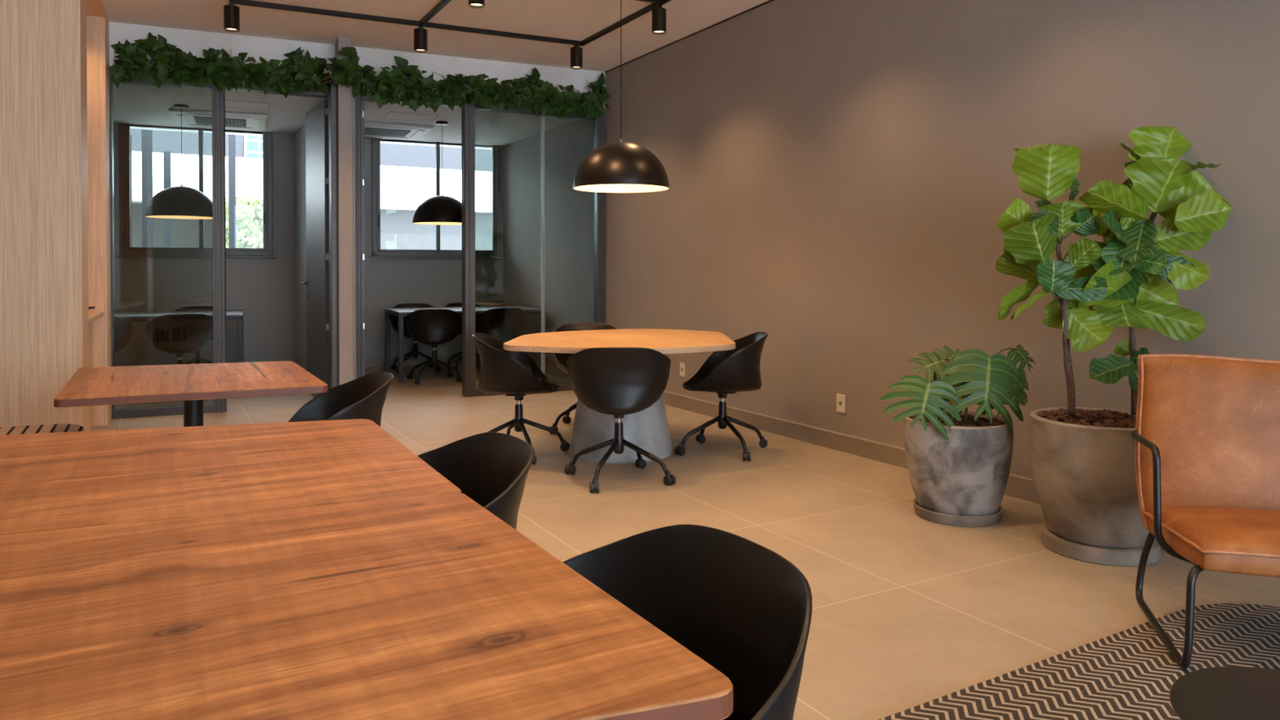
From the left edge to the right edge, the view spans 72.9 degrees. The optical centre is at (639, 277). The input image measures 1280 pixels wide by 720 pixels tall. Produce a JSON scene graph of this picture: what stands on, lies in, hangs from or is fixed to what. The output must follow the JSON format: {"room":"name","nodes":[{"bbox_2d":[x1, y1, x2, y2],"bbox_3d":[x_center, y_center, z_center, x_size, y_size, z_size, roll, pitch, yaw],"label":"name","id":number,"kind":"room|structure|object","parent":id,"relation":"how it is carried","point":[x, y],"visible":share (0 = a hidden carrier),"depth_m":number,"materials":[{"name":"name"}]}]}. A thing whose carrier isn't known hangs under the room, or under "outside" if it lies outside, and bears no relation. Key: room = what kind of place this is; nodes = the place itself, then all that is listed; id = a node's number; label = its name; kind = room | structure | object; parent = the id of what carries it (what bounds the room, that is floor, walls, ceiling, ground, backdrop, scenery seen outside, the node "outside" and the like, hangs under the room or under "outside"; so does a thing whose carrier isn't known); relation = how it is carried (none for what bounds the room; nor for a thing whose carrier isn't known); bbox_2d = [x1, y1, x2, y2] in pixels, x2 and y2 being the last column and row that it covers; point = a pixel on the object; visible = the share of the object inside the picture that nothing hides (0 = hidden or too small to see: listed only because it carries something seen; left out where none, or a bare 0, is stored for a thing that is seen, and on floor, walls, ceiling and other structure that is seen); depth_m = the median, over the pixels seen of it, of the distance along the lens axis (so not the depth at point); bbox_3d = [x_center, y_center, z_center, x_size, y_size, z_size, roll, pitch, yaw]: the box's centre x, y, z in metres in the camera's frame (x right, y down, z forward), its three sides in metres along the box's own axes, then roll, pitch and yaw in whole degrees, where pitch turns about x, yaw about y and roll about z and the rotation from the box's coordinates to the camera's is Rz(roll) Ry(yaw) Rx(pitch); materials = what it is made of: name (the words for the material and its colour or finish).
{"room":"common room","nodes":[
{"label":"common room","id":0,"kind":"room"},
{"bbox_2d":[0,0,89,431],"bbox_3d":[-5.325,-0.423,4.107,4.553,3.155,0.350,0,1,-29],"label":"wall","id":1,"kind":"structure","parent":0,"point":[44,313],"depth_m":4.97,"materials":[{"name":"brown wood"}]},
{"bbox_2d":[294,123,306,368],"bbox_3d":[-3.279,-0.285,8.899,0.120,2.770,2.830,0,1,-29],"label":"wall partition","id":2,"kind":"structure","parent":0,"point":[300,135],"depth_m":9.72,"materials":[{"name":"paint"}]},
{"bbox_2d":[293,361,306,370],"bbox_3d":[-3.289,1.045,8.931,0.148,0.110,2.770,0,1,-29],"label":"wall","id":3,"kind":"structure","parent":2,"relation":"attached to","point":[302,366],"depth_m":9.65,"materials":[{"name":"paint"}]},
{"bbox_2d":[113,122,503,366],"bbox_3d":[-3.802,-0.551,10.328,5.500,3.270,0.200,0,1,-24],"label":"wall","id":4,"kind":"structure","parent":0,"point":[264,288],"depth_m":10.04,"materials":[{"name":"paint"}]},
{"bbox_2d":[115,122,275,257],"bbox_3d":[-4.951,-0.951,9.708,1.590,1.455,0.112,0,1,-24],"label":"window","id":5,"kind":"structure","parent":4,"relation":"in","point":[126,251],"depth_m":9.67,"materials":[{"name":"metal"}]},
{"bbox_2d":[364,354,479,367],"bbox_3d":[-3.895,1.031,10.186,5.200,0.110,0.014,0,1,-24],"label":"baseboard","id":6,"kind":"structure","parent":4,"relation":"attached to","point":[380,362],"depth_m":10.67,"materials":[{"name":"tile"}]},
{"bbox_2d":[369,137,503,259],"bbox_3d":[-2.521,-0.964,10.810,1.655,1.455,0.112,0,1,-24],"label":"window","id":7,"kind":"structure","parent":4,"relation":"in","point":[377,253],"depth_m":10.78,"materials":[{"name":"metal"}]},
{"bbox_2d":[334,36,352,385],"bbox_3d":[-2.558,-0.461,7.476,0.106,3.155,0.300,0,1,-24],"label":"wall column","id":8,"kind":"structure","parent":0,"point":[344,286],"depth_m":7.34,"materials":[{"name":"paint"}]},
{"bbox_2d":[112,82,582,149],"bbox_3d":[-3.877,-1.729,8.844,6.634,0.120,3.178,0,1,-25],"label":"ceiling","id":9,"kind":"structure","parent":0,"point":[133,104],"depth_m":9.00,"materials":[{"name":"paint"}]},
{"bbox_2d":[144,104,212,219],"bbox_3d":[-4.421,-1.124,8.354,0.624,1.080,0.624,0,1,-29],"label":"pendant lamp","id":10,"kind":"object","parent":9,"relation":"hanging from","point":[181,202],"visible":0.92,"depth_m":8.16,"materials":[{"name":"black metal"}]},
{"bbox_2d":[168,107,268,129],"bbox_3d":[-4.387,-1.649,9.057,0.900,0.044,0.900,0,1,-24],"label":"air conditioner","id":11,"kind":"object","parent":9,"relation":"attached to","point":[196,117],"visible":0.89,"depth_m":8.90,"materials":[{"name":"white plastic"}]},
{"bbox_2d":[193,115,246,127],"bbox_3d":[-4.386,-1.633,9.061,0.525,0.008,0.525,0,1,-29],"label":"grille","id":12,"kind":"object","parent":11,"relation":"attached to","point":[237,122],"depth_m":9.05,"materials":[{"name":"grey metal"}]},
{"bbox_2d":[211,98,269,111],"bbox_3d":[-3.836,-1.662,8.323,0.500,0.002,0.440,0,1,-24],"label":"ceiling hatch","id":13,"kind":"object","parent":9,"relation":"attached to","point":[228,104],"visible":0.8,"depth_m":8.32,"materials":[{"name":"paint"}]},
{"bbox_2d":[364,121,433,139],"bbox_3d":[-2.868,-1.657,9.763,0.900,0.044,0.900,0,1,-24],"label":"air conditioner","id":14,"kind":"object","parent":9,"relation":"attached to","point":[371,129],"visible":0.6,"depth_m":9.63,"materials":[{"name":"white plastic"}]},
{"bbox_2d":[364,127,411,137],"bbox_3d":[-2.867,-1.641,9.767,0.525,0.008,0.525,0,1,-29],"label":"grille","id":15,"kind":"object","parent":14,"relation":"attached to","point":[367,131],"depth_m":9.76,"materials":[{"name":"grey metal"}]},
{"bbox_2d":[382,111,439,122],"bbox_3d":[-2.378,-1.670,8.995,0.500,0.002,0.440,0,1,-24],"label":"ceiling hatch","id":16,"kind":"object","parent":9,"relation":"attached to","point":[391,115],"visible":1,"depth_m":9.00,"materials":[{"name":"paint"}]},
{"bbox_2d":[412,120,462,225],"bbox_3d":[-2.126,-1.129,9.306,0.624,1.090,0.624,0,1,-29],"label":"pendant lamp","id":17,"kind":"object","parent":9,"relation":"hanging from","point":[442,210],"visible":0.9,"depth_m":9.09,"materials":[{"name":"black metal"}]},
{"bbox_2d":[109,22,604,380],"bbox_3d":[-2.740,-0.463,7.624,5.200,3.155,0.120,0,1,-24],"label":"wall","id":18,"kind":"structure","parent":0,"point":[193,41],"depth_m":7.66,"materials":[{"name":"paint"}]},
{"bbox_2d":[107,31,359,97],"bbox_3d":[-3.287,-1.730,7.139,1.896,0.477,0.506,0,1,-12],"label":"ivy garland","id":19,"kind":"object","parent":18,"relation":"attached to","point":[296,73],"visible":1,"depth_m":7.08,"materials":[{"name":"green plant"}]},
{"bbox_2d":[223,84,330,411],"bbox_3d":[-3.259,-0.269,7.762,0.887,2.765,0.936,0,1,-29],"label":"door","id":20,"kind":"structure","parent":18,"relation":"in","point":[317,119],"depth_m":7.83,"materials":[{"name":"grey metal"}]},
{"bbox_2d":[328,84,337,388],"bbox_3d":[-2.647,-0.266,7.481,0.050,2.765,0.180,0,1,-24],"label":"trim","id":21,"kind":"structure","parent":18,"relation":"attached to","point":[333,88],"depth_m":7.40,"materials":[{"name":"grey metal"}]},
{"bbox_2d":[355,93,465,396],"bbox_3d":[-2.280,-0.275,8.242,0.971,2.765,1.004,0,1,-29],"label":"door","id":22,"kind":"structure","parent":18,"relation":"in","point":[360,167],"depth_m":7.67,"materials":[{"name":"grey metal"}]},
{"bbox_2d":[336,46,611,120],"bbox_3d":[-1.416,-1.761,7.867,2.572,0.535,0.512,0,1,-24],"label":"ivy garland","id":23,"kind":"object","parent":18,"relation":"attached to","point":[388,86],"visible":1,"depth_m":7.93,"materials":[{"name":"green plant"}]},
{"bbox_2d":[102,0,768,71],"bbox_3d":[-1.156,-2.093,1.153,9.140,0.250,13.984,0,1,-29],"label":"ceiling","id":24,"kind":"structure","parent":0,"point":[571,20],"depth_m":6.91,"materials":[{"name":"paint"}]},
{"bbox_2d":[228,0,671,46],"bbox_3d":[-0.118,-1.983,4.010,2.764,0.034,6.774,0,1,-29],"label":"track rail","id":25,"kind":"object","parent":24,"relation":"attached to","point":[424,22],"visible":1,"depth_m":6.73,"materials":[{"name":"black metal"}]},
{"bbox_2d":[223,1,239,31],"bbox_3d":[-2.956,-1.894,6.268,0.106,0.203,0.106,0,1,-29],"label":"ceiling spotlight","id":26,"kind":"object","parent":25,"relation":"attached to","point":[231,12],"visible":1,"depth_m":6.23,"materials":[{"name":"black metal"}]},
{"bbox_2d":[413,25,427,53],"bbox_3d":[-1.740,-1.901,6.872,0.106,0.203,0.106,0,1,-29],"label":"ceiling spotlight","id":27,"kind":"object","parent":25,"relation":"attached to","point":[420,34],"visible":1,"depth_m":6.83,"materials":[{"name":"black metal"}]},
{"bbox_2d":[468,0,484,8],"bbox_3d":[-1.073,-1.887,5.687,0.106,0.203,0.106,0,1,-29],"label":"ceiling spotlight","id":28,"kind":"object","parent":25,"relation":"attached to","point":[472,3],"visible":1,"depth_m":5.67,"materials":[{"name":"black metal"}]},
{"bbox_2d":[570,44,582,69],"bbox_3d":[-0.547,-1.907,7.452,0.106,0.203,0.106,0,1,-29],"label":"ceiling spotlight","id":29,"kind":"object","parent":25,"relation":"attached to","point":[576,52],"visible":1,"depth_m":7.41,"materials":[{"name":"black metal"}]},
{"bbox_2d":[652,4,666,34],"bbox_3d":[0.140,-1.895,6.335,0.106,0.203,0.106,0,1,-29],"label":"ceiling spotlight","id":30,"kind":"object","parent":25,"relation":"attached to","point":[659,13],"visible":1,"depth_m":6.29,"materials":[{"name":"black metal"}]},
{"bbox_2d":[573,0,669,192],"bbox_3d":[-0.122,-1.298,5.598,0.624,1.440,0.624,0,1,-29],"label":"pendant lamp","id":31,"kind":"object","parent":24,"relation":"hanging from","point":[620,166],"visible":1,"depth_m":5.40,"materials":[{"name":"black metal"}]},
{"bbox_2d":[90,362,1279,719],"bbox_3d":[-2.313,1.224,3.245,9.140,0.120,15.900,0,1,-29],"label":"floor","id":32,"kind":"structure","parent":0,"point":[909,611],"depth_m":3.82,"materials":[{"name":"beige tile"}]},
{"bbox_2d":[0,423,84,435],"bbox_3d":[-1.974,0.929,2.054,0.905,0.497,4.097,0,1,-29],"label":"bench","id":33,"kind":"object","parent":32,"relation":"on","point":[57,428],"visible":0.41,"depth_m":3.79,"materials":[{"name":"wood"}]},
{"bbox_2d":[88,311,104,431],"bbox_3d":[-4.378,0.700,5.634,1.469,0.875,1.350,0,1,-29],"label":"countertop","id":34,"kind":"structure","parent":32,"relation":"on","point":[93,315],"depth_m":6.40,"materials":[{"name":"brown wood"}]},
{"bbox_2d":[88,311,104,322],"bbox_3d":[-4.378,0.277,5.629,1.469,0.030,1.350,0,1,-29],"label":"countertop","id":35,"kind":"structure","parent":34,"relation":"on","point":[93,315],"depth_m":6.16,"materials":[{"name":"brown wood"}]},
{"bbox_2d":[86,12,111,426],"bbox_3d":[-6.140,-0.440,5.613,4.611,3.155,0.355,0,1,-29],"label":"wall pier","id":36,"kind":"object","parent":32,"relation":"on","point":[97,28],"visible":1,"depth_m":6.56,"materials":[{"name":"brown wood"}]},
{"bbox_2d":[86,0,105,17],"bbox_3d":[-4.370,-1.990,5.608,1.489,0.055,1.360,0,1,-29],"label":"lintel","id":37,"kind":"object","parent":36,"relation":"on","point":[94,7],"visible":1,"depth_m":6.36,"materials":[{"name":"brown wood"}]},
{"bbox_2d":[114,316,133,352],"bbox_3d":[-4.999,0.722,7.967,0.586,0.778,0.556,0,1,-24],"label":"chair","id":38,"kind":"object","parent":32,"relation":"on","point":[123,329],"visible":0.15,"depth_m":7.92,"materials":[{"name":"plastic"}]},
{"bbox_2d":[109,71,225,418],"bbox_3d":[-3.876,-0.262,7.074,0.875,2.765,0.108,0,1,-24],"label":"glass screen","id":39,"kind":"object","parent":32,"relation":"on","point":[218,122],"visible":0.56,"depth_m":7.18,"materials":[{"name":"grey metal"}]},
{"bbox_2d":[144,313,213,364],"bbox_3d":[-4.397,0.719,8.277,0.585,0.777,0.584,0,1,-36],"label":"chair","id":40,"kind":"object","parent":32,"relation":"on","point":[180,334],"visible":0.73,"depth_m":8.06,"materials":[{"name":"plastic"}]},
{"bbox_2d":[114,310,243,362],"bbox_3d":[-4.890,0.732,8.755,1.600,0.740,0.920,0,1,-24],"label":"work table","id":41,"kind":"object","parent":32,"relation":"on","point":[230,314],"visible":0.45,"depth_m":8.65,"materials":[{"name":"grey laminate"}]},
{"bbox_2d":[53,360,328,426],"bbox_3d":[-1.871,0.784,3.628,0.890,0.750,1.167,0,1,-29],"label":"cafe table","id":42,"kind":"object","parent":32,"relation":"on","point":[191,384],"visible":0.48,"depth_m":3.41,"materials":[{"name":"brown wood"}]},
{"bbox_2d":[174,306,226,364],"bbox_3d":[-4.791,0.706,9.376,0.586,0.778,0.556,0,1,-24],"label":"chair","id":43,"kind":"object","parent":32,"relation":"on","point":[197,360],"visible":0.06,"depth_m":9.50,"materials":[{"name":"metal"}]},
{"bbox_2d":[0,418,461,534],"bbox_3d":[-1.162,0.802,2.017,1.186,0.750,1.241,0,1,-29],"label":"cafe table","id":44,"kind":"object","parent":32,"relation":"on","point":[64,480],"visible":0.78,"depth_m":1.92,"materials":[{"name":"brown wood"}]},
{"bbox_2d":[288,371,394,426],"bbox_3d":[-1.245,0.773,3.358,0.556,0.778,0.586,0,1,-25],"label":"chair","id":45,"kind":"object","parent":32,"relation":"on","point":[364,397],"visible":0.1,"depth_m":3.59,"materials":[{"name":"plastic"}]},
{"bbox_2d":[0,492,733,719],"bbox_3d":[-0.669,0.812,1.128,1.172,0.750,1.104,0,1,-29],"label":"cafe table","id":46,"kind":"object","parent":32,"relation":"on","point":[428,606],"visible":1,"depth_m":1.10,"materials":[{"name":"brown wood"}]},
{"bbox_2d":[390,303,440,373],"bbox_3d":[-2.634,0.697,10.154,0.586,0.778,0.556,0,1,-21],"label":"chair","id":47,"kind":"object","parent":32,"relation":"on","point":[393,319],"visible":0.37,"depth_m":10.20,"materials":[{"name":"plastic"}]},
{"bbox_2d":[405,308,462,384],"bbox_3d":[-2.198,0.708,9.250,0.587,0.777,0.581,0,1,-12],"label":"chair","id":48,"kind":"object","parent":32,"relation":"on","point":[433,326],"visible":0.99,"depth_m":9.03,"materials":[{"name":"plastic"}]},
{"bbox_2d":[444,302,480,371],"bbox_3d":[-2.032,0.696,10.343,0.585,0.777,0.576,0,1,-35],"label":"chair","id":49,"kind":"object","parent":32,"relation":"on","point":[452,304],"visible":0.1,"depth_m":10.42,"materials":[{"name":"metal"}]},
{"bbox_2d":[385,305,545,382],"bbox_3d":[-2.002,0.720,9.853,1.600,0.740,1.000,0,1,-24],"label":"work table","id":50,"kind":"object","parent":32,"relation":"on","point":[400,313],"visible":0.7,"depth_m":9.70,"materials":[{"name":"grey metal"}]},
{"bbox_2d":[417,431,534,529],"bbox_3d":[-0.535,0.788,2.015,0.565,0.778,0.594,0,1,-29],"label":"chair","id":51,"kind":"object","parent":32,"relation":"on","point":[491,468],"visible":0.09,"depth_m":2.21,"materials":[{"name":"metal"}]},
{"bbox_2d":[475,307,524,368],"bbox_3d":[-1.549,0.706,9.427,0.605,0.778,0.577,0,1,-29],"label":"chair","id":52,"kind":"object","parent":32,"relation":"on","point":[504,324],"visible":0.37,"depth_m":9.20,"materials":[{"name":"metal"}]},
{"bbox_2d":[472,333,569,464],"bbox_3d":[-0.803,0.749,5.570,0.564,0.778,0.579,0,1,25],"label":"chair","id":53,"kind":"object","parent":32,"relation":"on","point":[509,373],"visible":0.88,"depth_m":5.39,"materials":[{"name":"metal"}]},
{"bbox_2d":[464,102,605,396],"bbox_3d":[-1.003,-0.276,8.377,1.405,2.765,0.108,0,1,-24],"label":"glass screen","id":54,"kind":"object","parent":32,"relation":"on","point":[471,390],"visible":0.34,"depth_m":8.15,"materials":[{"name":"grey metal"}]},
{"bbox_2d":[549,322,617,434],"bbox_3d":[-0.384,0.739,6.467,0.586,0.778,0.562,0,1,4],"label":"chair","id":55,"kind":"object","parent":32,"relation":"on","point":[560,359],"visible":0.16,"depth_m":6.64,"materials":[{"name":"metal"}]},
{"bbox_2d":[503,328,735,463],"bbox_3d":[-0.103,0.762,5.664,1.397,0.750,1.581,0,1,2],"label":"meeting table","id":56,"kind":"object","parent":32,"relation":"on","point":[648,429],"visible":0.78,"depth_m":5.39,"materials":[{"name":"brown wood"}]},
{"bbox_2d":[564,346,675,493],"bbox_3d":[-0.120,0.756,4.889,0.584,0.778,0.564,0,1,-24],"label":"chair","id":57,"kind":"object","parent":32,"relation":"on","point":[619,382],"visible":1,"depth_m":4.68,"materials":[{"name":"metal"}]},
{"bbox_2d":[562,524,812,719],"bbox_3d":[-0.061,0.798,1.203,0.565,0.778,0.594,0,1,-29],"label":"chair","id":58,"kind":"object","parent":32,"relation":"on","point":[737,604],"visible":0.56,"depth_m":1.34,"materials":[{"name":"plastic"}]},
{"bbox_2d":[674,331,768,461],"bbox_3d":[0.563,0.748,5.673,0.564,0.778,0.582,0,1,24],"label":"chair","id":59,"kind":"object","parent":32,"relation":"on","point":[724,372],"visible":1,"depth_m":5.51,"materials":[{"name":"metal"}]},
{"bbox_2d":[880,344,1035,527],"bbox_3d":[1.550,0.741,4.199,0.822,0.825,0.502,0,1,0],"label":"monstera","id":60,"kind":"object","parent":32,"relation":"on","point":[958,461],"visible":1,"depth_m":4.02,"materials":[{"name":"concrete"}]},
{"bbox_2d":[878,603,1279,719],"bbox_3d":[1.960,1.181,1.170,2.450,0.010,3.293,0,1,-29],"label":"area rug","id":61,"kind":"object","parent":32,"relation":"on","point":[1130,673],"visible":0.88,"depth_m":2.55,"materials":[{"name":"black fabric"}]},
{"bbox_2d":[1131,354,1279,669],"bbox_3d":[2.043,0.719,2.772,0.743,0.872,0.745,0,1,18],"label":"leather armchair","id":62,"kind":"object","parent":61,"relation":"on","point":[1206,435],"visible":1,"depth_m":3.00,"materials":[{"name":"brown leather"}]},
{"bbox_2d":[1168,666,1279,719],"bbox_3d":[1.267,1.001,1.614,0.480,0.338,0.480,0,1,-29],"label":"side table","id":63,"kind":"object","parent":61,"relation":"on","point":[1226,692],"visible":1,"depth_m":1.73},
{"bbox_2d":[995,126,1231,566],"bbox_3d":[1.940,0.258,3.693,0.929,1.801,0.559,0,1,0],"label":"fiddle leaf fig","id":64,"kind":"object","parent":32,"relation":"on","point":[1082,460],"visible":0.91,"depth_m":3.61,"materials":[{"name":"plant"}]},
{"bbox_2d":[503,0,1279,479],"bbox_3d":[1.828,-0.433,4.984,0.200,3.155,14.900,0,1,-29],"label":"wall","id":65,"kind":"structure","parent":0,"point":[842,178],"depth_m":5.33,"materials":[{"name":"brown paint"}]},
{"bbox_2d":[533,360,568,378],"bbox_3d":[-1.062,1.034,9.915,0.014,0.110,2.700,0,1,-29],"label":"baseboard","id":66,"kind":"structure","parent":65,"relation":"attached to","point":[551,369],"depth_m":9.73,"materials":[{"name":"tile"}]},
{"bbox_2d":[680,362,685,377],"bbox_3d":[0.362,0.782,7.386,0.011,0.120,0.080,0,1,-29],"label":"wall socket","id":67,"kind":"object","parent":65,"relation":"attached to","point":[682,366],"visible":1,"depth_m":7.37,"materials":[{"name":"beige plastic"}]},
{"bbox_2d":[604,0,773,72],"bbox_3d":[2.523,-1.989,3.522,0.006,0.012,11.700,0,1,-29],"label":"trim","id":68,"kind":"structure","parent":65,"relation":"attached to","point":[769,1],"depth_m":7.18,"materials":[{"name":"metal"}]},
{"bbox_2d":[836,393,845,413],"bbox_3d":[1.319,0.824,5.687,0.011,0.120,0.080,0,1,-29],"label":"wall socket","id":69,"kind":"object","parent":65,"relation":"attached to","point":[841,398],"visible":1,"depth_m":5.68,"materials":[{"name":"beige plastic"}]},
{"bbox_2d":[662,391,1039,504],"bbox_3d":[2.528,1.103,3.536,0.016,0.114,11.660,0,1,-29],"label":"baseboard","id":70,"kind":"structure","parent":65,"relation":"attached to","point":[1017,486],"depth_m":5.83,"materials":[{"name":"tile"}]},
{"bbox_2d":[903,409,1013,515],"bbox_3d":[1.539,0.906,4.200,0.502,0.454,0.502,0,1,-29],"label":"pot","id":71,"kind":"object","parent":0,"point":[956,467],"depth_m":4.01,"materials":[{"name":"concrete"}]},
{"bbox_2d":[1028,407,1149,548],"bbox_3d":[1.966,0.846,3.700,0.562,0.502,0.562,0,1,-29],"label":"pot","id":72,"kind":"object","parent":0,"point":[1082,463],"depth_m":3.52,"materials":[{"name":"concrete"}]},
{"label":"outside","id":73,"kind":"structure","parent":0,"visible":0},
{"bbox_3d":[-8.560,1.094,19.294,28.000,0.180,18.000,0,1,-29],"label":"ground","id":74,"kind":"structure","parent":73,"visible":0},
{"bbox_2d":[141,128,153,247],"bbox_3d":[-6.225,-1.013,10.944,0.120,4.220,0.120,0,1,-29],"label":"post","id":75,"kind":"object","parent":74,"relation":"on","point":[146,135],"visible":0.21,"depth_m":10.89,"materials":[{"name":"grey metal"}]},
{"bbox_2d":[163,151,171,247],"bbox_3d":[-6.703,-0.353,12.289,0.090,2.870,0.090,0,1,-29],"label":"post","id":76,"kind":"object","parent":74,"relation":"on","point":[166,155],"visible":0.36,"depth_m":12.24,"materials":[{"name":"grey metal"}]},
{"bbox_2d":[227,134,235,248],"bbox_3d":[-5.940,-0.585,12.027,0.595,3.340,0.090,0,1,-29],"label":"post","id":77,"kind":"object","parent":74,"relation":"on","point":[231,138],"visible":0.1,"depth_m":12.11,"materials":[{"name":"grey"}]},
{"bbox_2d":[225,195,263,248],"bbox_3d":[-5.959,-0.095,13.356,0.973,2.335,1.630,0,1,-29],"label":"shrub","id":78,"kind":"object","parent":74,"relation":"on","point":[250,223],"visible":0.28,"depth_m":13.15,"materials":[{"name":"green plant"}]},
{"bbox_2d":[129,128,492,203],"bbox_3d":[-9.765,-1.740,21.401,28.000,5.400,3.090,0,1,-29],"label":"building","id":79,"kind":"structure","parent":74,"relation":"on","point":[246,146],"depth_m":20.15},
{"bbox_2d":[131,151,492,250],"bbox_3d":[-5.585,-0.581,17.048,21.000,3.180,1.200,0,1,-29],"label":"building","id":80,"kind":"structure","parent":74,"relation":"on","point":[402,188],"depth_m":16.83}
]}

